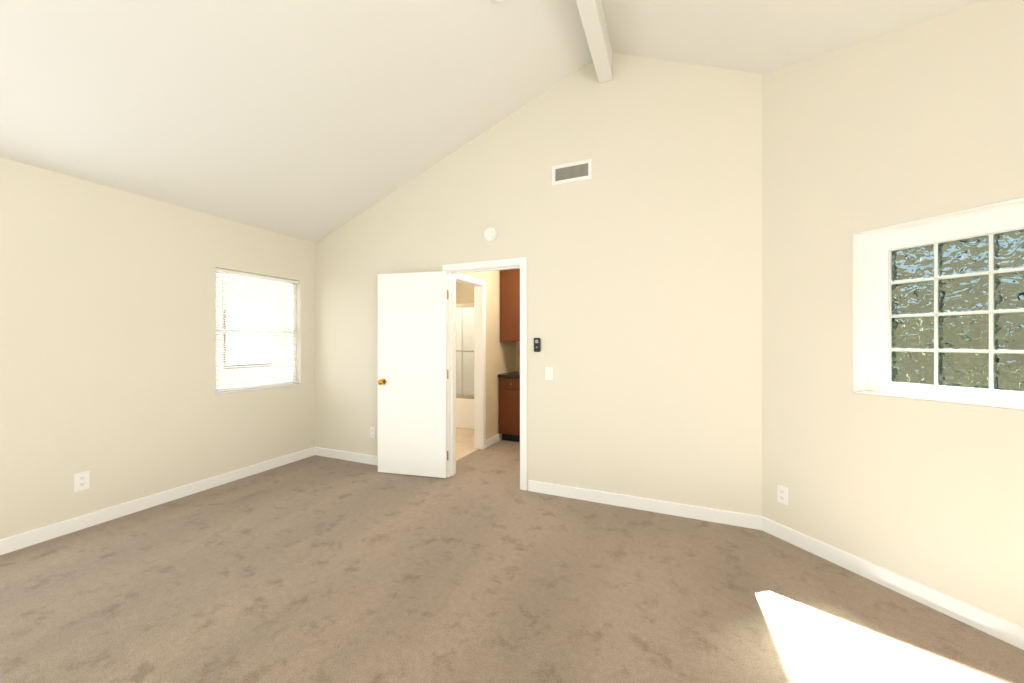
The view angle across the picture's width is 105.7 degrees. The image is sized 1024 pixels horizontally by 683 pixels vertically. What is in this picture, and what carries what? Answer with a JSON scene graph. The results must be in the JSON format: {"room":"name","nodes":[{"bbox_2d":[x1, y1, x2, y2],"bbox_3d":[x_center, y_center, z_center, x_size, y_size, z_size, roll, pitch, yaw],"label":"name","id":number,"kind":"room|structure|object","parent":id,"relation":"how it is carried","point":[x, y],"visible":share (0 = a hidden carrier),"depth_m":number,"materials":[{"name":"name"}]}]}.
{"room":"empty bedroom","nodes":[
{"label":"empty bedroom","id":0,"kind":"room"},
{"bbox_2d":[0,157,314,539],"bbox_3d":[-3.432,0.090,2.067,0.120,2.500,5.860,0,0,22],"label":"wall","id":1,"kind":"structure","parent":0,"point":[107,337],"depth_m":2.96,"materials":[{"name":"beige paint"}]},
{"bbox_2d":[74,471,89,491],"bbox_3d":[-3.073,1.000,2.773,0.010,0.130,0.080,0,0,22],"label":"electrical outlet","id":2,"kind":"object","parent":1,"relation":"attached to","point":[81,481],"visible":1,"depth_m":2.77,"materials":[{"name":"white plastic"}]},
{"bbox_2d":[0,447,314,554],"bbox_3d":[-3.375,1.292,2.033,0.012,0.095,5.540,0,0,22],"label":"baseboard","id":3,"kind":"structure","parent":1,"relation":"attached to","point":[16,542],"depth_m":3.03,"materials":[{"name":"white wood"}]},
{"bbox_2d":[215,271,300,393],"bbox_3d":[-2.623,-0.100,4.021,0.130,1.176,0.886,0,0,22],"label":"window","id":4,"kind":"structure","parent":1,"relation":"in","point":[293,309],"depth_m":4.09,"materials":[{"name":"white plastic"}]},
{"bbox_2d":[215,268,298,391],"bbox_3d":[-2.600,-0.106,4.012,0.040,1.160,0.878,0,0,22],"label":"window blinds","id":5,"kind":"object","parent":4,"relation":"attached to","point":[231,272],"visible":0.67,"depth_m":3.96,"materials":[{"name":"white plastic"}]},
{"bbox_2d":[456,282,473,303],"bbox_3d":[-0.480,0.120,6.781,1.600,2.440,0.100,0,0,24],"label":"wall","id":6,"kind":"structure","parent":0,"point":[464,293],"depth_m":6.89,"materials":[{"name":"beige paint"}]},
{"bbox_2d":[456,428,477,460],"bbox_3d":[-1.057,1.371,5.572,1.770,0.059,2.819,0,0,24],"label":"floor","id":7,"kind":"structure","parent":0,"point":[464,442],"depth_m":5.15,"materials":[{"name":"beige tile"}]},
{"bbox_2d":[456,398,473,428],"bbox_3d":[-0.666,1.110,6.365,1.576,0.460,0.788,0,0,24],"label":"bathtub","id":8,"kind":"object","parent":7,"relation":"on","point":[464,413],"visible":0.02,"depth_m":5.96,"materials":[{"name":"white ceramic"}]},
{"bbox_2d":[456,303,473,398],"bbox_3d":[-0.810,0.148,6.041,1.572,1.457,0.040,0,0,24],"label":"shower door","id":9,"kind":"structure","parent":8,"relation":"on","point":[464,350],"depth_m":6.01,"materials":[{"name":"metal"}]},
{"bbox_2d":[461,270,514,439],"bbox_3d":[-0.229,0.120,5.257,0.100,2.440,2.680,0,0,24],"label":"wall","id":10,"kind":"structure","parent":0,"point":[500,357],"depth_m":5.10,"materials":[{"name":"beige paint"}]},
{"bbox_2d":[456,273,485,448],"bbox_3d":[-0.566,0.290,4.499,0.132,2.100,0.880,0,0,24],"label":"door frame","id":11,"kind":"structure","parent":10,"relation":"attached to","point":[478,366],"depth_m":4.84,"materials":[{"name":"white wood"}]},
{"bbox_2d":[486,433,501,447],"bbox_3d":[-0.137,1.292,5.323,0.012,0.095,0.945,0,0,24],"label":"baseboard","id":12,"kind":"structure","parent":10,"relation":"attached to","point":[493,439],"depth_m":5.05,"materials":[{"name":"white wood"}]},
{"bbox_2d":[0,0,988,242],"bbox_3d":[-0.578,-1.814,0.896,6.330,1.411,5.900,0,0,22],"label":"ceiling","id":13,"kind":"structure","parent":0,"point":[313,121],"depth_m":2.61,"materials":[{"name":"paint"}]},
{"bbox_2d":[576,0,612,82],"bbox_3d":[-0.261,-2.268,0.681,0.110,0.235,5.458,0,0,22],"label":"ridge beam","id":14,"kind":"structure","parent":13,"relation":"attached to","point":[592,16],"depth_m":2.77,"materials":[{"name":"paint"}]},
{"bbox_2d":[0,440,1023,682],"bbox_3d":[-0.216,1.370,1.778,6.330,0.060,7.807,0,0,22],"label":"floor","id":15,"kind":"structure","parent":0,"point":[316,569],"depth_m":2.02,"materials":[{"name":"brown carpet"}]},
{"bbox_2d":[498,371,519,441],"bbox_3d":[0.492,0.890,5.220,1.232,0.900,0.606,0,0,24],"label":"base cabinet","id":16,"kind":"object","parent":15,"relation":"on","point":[509,406],"visible":0.21,"depth_m":5.15,"materials":[{"name":"brown wood"}]},
{"bbox_2d":[515,342,519,370],"bbox_3d":[0.846,0.120,5.457,1.700,2.440,0.100,0,0,24],"label":"wall","id":17,"kind":"structure","parent":0,"point":[517,356],"depth_m":5.74,"materials":[{"name":"beige paint"}]},
{"bbox_2d":[500,269,519,341],"bbox_3d":[0.492,-0.540,5.239,1.208,1.080,0.562,0,0,24],"label":"upper cabinet","id":18,"kind":"object","parent":17,"relation":"attached to","point":[509,305],"visible":0.15,"depth_m":5.19,"materials":[{"name":"brown wood"}]},
{"bbox_2d":[315,53,761,515],"bbox_3d":[-0.181,-0.530,3.704,4.850,3.740,0.120,0,0,24],"label":"wall","id":19,"kind":"structure","parent":0,"point":[641,250],"depth_m":3.19,"materials":[{"name":"beige paint"}]},
{"bbox_2d":[370,427,374,437],"bbox_3d":[-1.519,0.995,4.228,0.072,0.118,0.010,0,0,24],"label":"electrical outlet","id":20,"kind":"object","parent":19,"relation":"attached to","point":[372,432],"visible":1,"depth_m":4.23,"materials":[{"name":"white plastic"}]},
{"bbox_2d":[378,271,447,477],"bbox_3d":[-1.000,0.323,3.884,0.762,2.018,0.170,0,0,14],"label":"door","id":21,"kind":"structure","parent":19,"relation":"in","point":[412,373],"depth_m":3.86,"materials":[{"name":"white wood"}]},
{"bbox_2d":[442,257,526,490],"bbox_3d":[-0.250,0.290,3.734,0.900,2.100,0.152,0,0,24],"label":"door frame","id":22,"kind":"structure","parent":19,"relation":"attached to","point":[521,262],"depth_m":3.71,"materials":[{"name":"white wood"}]},
{"bbox_2d":[484,228,496,240],"bbox_3d":[-0.204,-1.005,3.628,0.124,0.124,0.037,0,0,24],"label":"smoke detector","id":23,"kind":"object","parent":19,"relation":"attached to","point":[490,234],"visible":0.94,"depth_m":3.61,"materials":[{"name":"white plastic"}]},
{"bbox_2d":[534,338,540,351],"bbox_3d":[0.223,0.030,3.444,0.064,0.124,0.025,0,0,24],"label":"thermostat","id":24,"kind":"object","parent":19,"relation":"attached to","point":[537,344],"visible":1,"depth_m":3.43,"materials":[{"name":"black plastic"}]},
{"bbox_2d":[315,447,761,529],"bbox_3d":[-0.278,1.292,3.674,4.518,0.095,0.012,0,0,24],"label":"baseboard","id":25,"kind":"structure","parent":19,"relation":"attached to","point":[704,513],"depth_m":3.12,"materials":[{"name":"white wood"}]},
{"bbox_2d":[545,367,552,379],"bbox_3d":[0.326,0.280,3.405,0.072,0.116,0.013,0,0,24],"label":"light switch","id":26,"kind":"object","parent":19,"relation":"attached to","point":[548,373],"visible":1,"depth_m":3.40,"materials":[{"name":"white plastic"}]},
{"bbox_2d":[552,159,591,184],"bbox_3d":[0.509,-1.450,3.326,0.350,0.165,0.009,0,0,24],"label":"air vent","id":27,"kind":"object","parent":19,"relation":"in","point":[572,172],"visible":1,"depth_m":3.32,"materials":[{"name":"white plastic"}]},
{"bbox_2d":[762,0,1023,626],"bbox_3d":[2.307,-0.282,1.795,0.220,3.245,2.192,0,0,-23],"label":"wall","id":28,"kind":"structure","parent":0,"point":[922,120],"depth_m":2.13,"materials":[{"name":"beige paint"}]},
{"bbox_2d":[777,485,787,504],"bbox_3d":[1.833,1.040,2.629,0.010,0.118,0.072,0,0,-23],"label":"electrical outlet","id":29,"kind":"object","parent":28,"relation":"attached to","point":[782,494],"visible":1,"depth_m":2.62,"materials":[{"name":"white plastic"}]},
{"bbox_2d":[762,516,1023,649],"bbox_3d":[2.190,1.292,1.754,1.538,0.095,1.559,0,0,22],"label":"baseboard","id":30,"kind":"structure","parent":28,"relation":"attached to","point":[1005,630],"depth_m":2.03,"materials":[{"name":"white wood"}]},
{"bbox_2d":[853,197,1023,409],"bbox_3d":[2.311,-0.165,1.766,0.214,0.926,1.166,0,0,-23],"label":"window","id":31,"kind":"structure","parent":28,"relation":"in","point":[910,274],"depth_m":2.00,"materials":[{"name":"white"}]},
{"label":"outside","id":32,"kind":"structure","parent":0,"visible":0},
{"bbox_3d":[-3.608,1.421,1.480,60.000,0.038,60.000,0,0,22],"label":"ground","id":33,"kind":"structure","parent":32,"visible":0},
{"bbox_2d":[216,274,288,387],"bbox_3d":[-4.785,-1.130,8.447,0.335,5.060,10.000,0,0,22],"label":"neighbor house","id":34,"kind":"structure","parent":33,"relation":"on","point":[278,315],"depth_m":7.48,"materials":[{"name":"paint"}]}
]}

